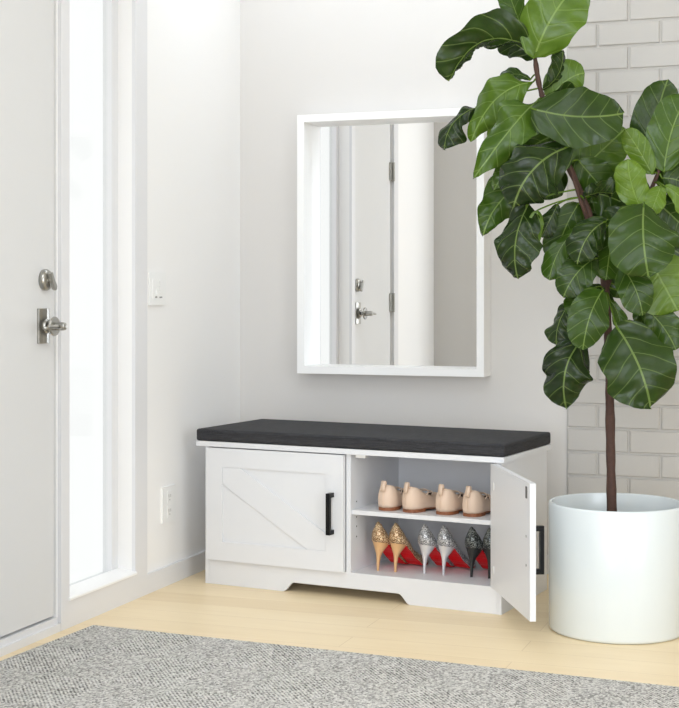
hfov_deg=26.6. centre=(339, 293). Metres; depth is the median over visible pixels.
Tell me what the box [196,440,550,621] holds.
bench
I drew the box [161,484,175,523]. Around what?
wall outlet
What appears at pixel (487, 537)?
pump
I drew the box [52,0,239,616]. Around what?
wall
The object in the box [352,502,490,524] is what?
shelf
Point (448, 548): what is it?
pump
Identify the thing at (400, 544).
pump
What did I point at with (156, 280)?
dimmer switch
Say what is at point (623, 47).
brick wall
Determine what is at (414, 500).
shoe
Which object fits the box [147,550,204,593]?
baseboard
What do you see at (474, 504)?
shoe
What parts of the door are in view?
handle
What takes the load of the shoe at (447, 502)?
on the bench
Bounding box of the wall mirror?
[297,107,489,376]
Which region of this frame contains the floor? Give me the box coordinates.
[0,570,678,686]
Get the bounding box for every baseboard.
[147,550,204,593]
[547,555,548,573]
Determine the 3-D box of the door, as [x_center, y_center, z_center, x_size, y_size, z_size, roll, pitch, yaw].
[-0.982,-0.110,4.124,0.166,2.300,0.636,0,0,20]
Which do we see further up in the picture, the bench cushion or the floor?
the bench cushion
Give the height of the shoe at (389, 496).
0.102 m
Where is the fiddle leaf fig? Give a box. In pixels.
[435,0,678,644]
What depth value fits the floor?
4.47 m
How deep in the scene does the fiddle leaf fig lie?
4.36 m
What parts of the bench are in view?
panel, rail, rail, panel, handle, panel, panel, panel, panel, panel, handle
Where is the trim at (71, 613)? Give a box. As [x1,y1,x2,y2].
[58,0,146,630]
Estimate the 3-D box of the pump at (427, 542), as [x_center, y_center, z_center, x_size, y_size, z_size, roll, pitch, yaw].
[0.343,0.867,4.954,0.060,0.169,0.229,0,0,34]
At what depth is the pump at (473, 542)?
4.81 m
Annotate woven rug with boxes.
[0,625,678,707]
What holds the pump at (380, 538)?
on the bench
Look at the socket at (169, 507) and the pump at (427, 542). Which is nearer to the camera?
the pump at (427, 542)
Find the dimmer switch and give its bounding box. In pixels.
[148,272,165,304]
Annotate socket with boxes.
[167,490,171,502]
[167,505,171,516]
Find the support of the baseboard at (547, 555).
attached to the wall at (298, 57)
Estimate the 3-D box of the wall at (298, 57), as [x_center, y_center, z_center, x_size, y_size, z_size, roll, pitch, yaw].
[1.692,-0.270,5.056,4.600,2.620,0.100,0,0,20]
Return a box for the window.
[69,0,136,600]
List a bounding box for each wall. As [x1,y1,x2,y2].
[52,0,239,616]
[240,0,566,554]
[567,0,678,499]
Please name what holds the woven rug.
on the floor
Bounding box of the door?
[0,0,66,656]
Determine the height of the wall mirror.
0.999 m
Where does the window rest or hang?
in the wall at (193, 46)
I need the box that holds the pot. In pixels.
[549,493,678,644]
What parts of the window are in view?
frame, sill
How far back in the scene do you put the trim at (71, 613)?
4.84 m
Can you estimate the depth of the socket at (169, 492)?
5.13 m
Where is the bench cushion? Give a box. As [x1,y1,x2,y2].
[197,419,550,456]
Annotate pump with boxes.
[371,521,407,570]
[389,522,427,571]
[418,524,454,573]
[437,525,474,574]
[465,527,487,576]
[483,528,490,578]

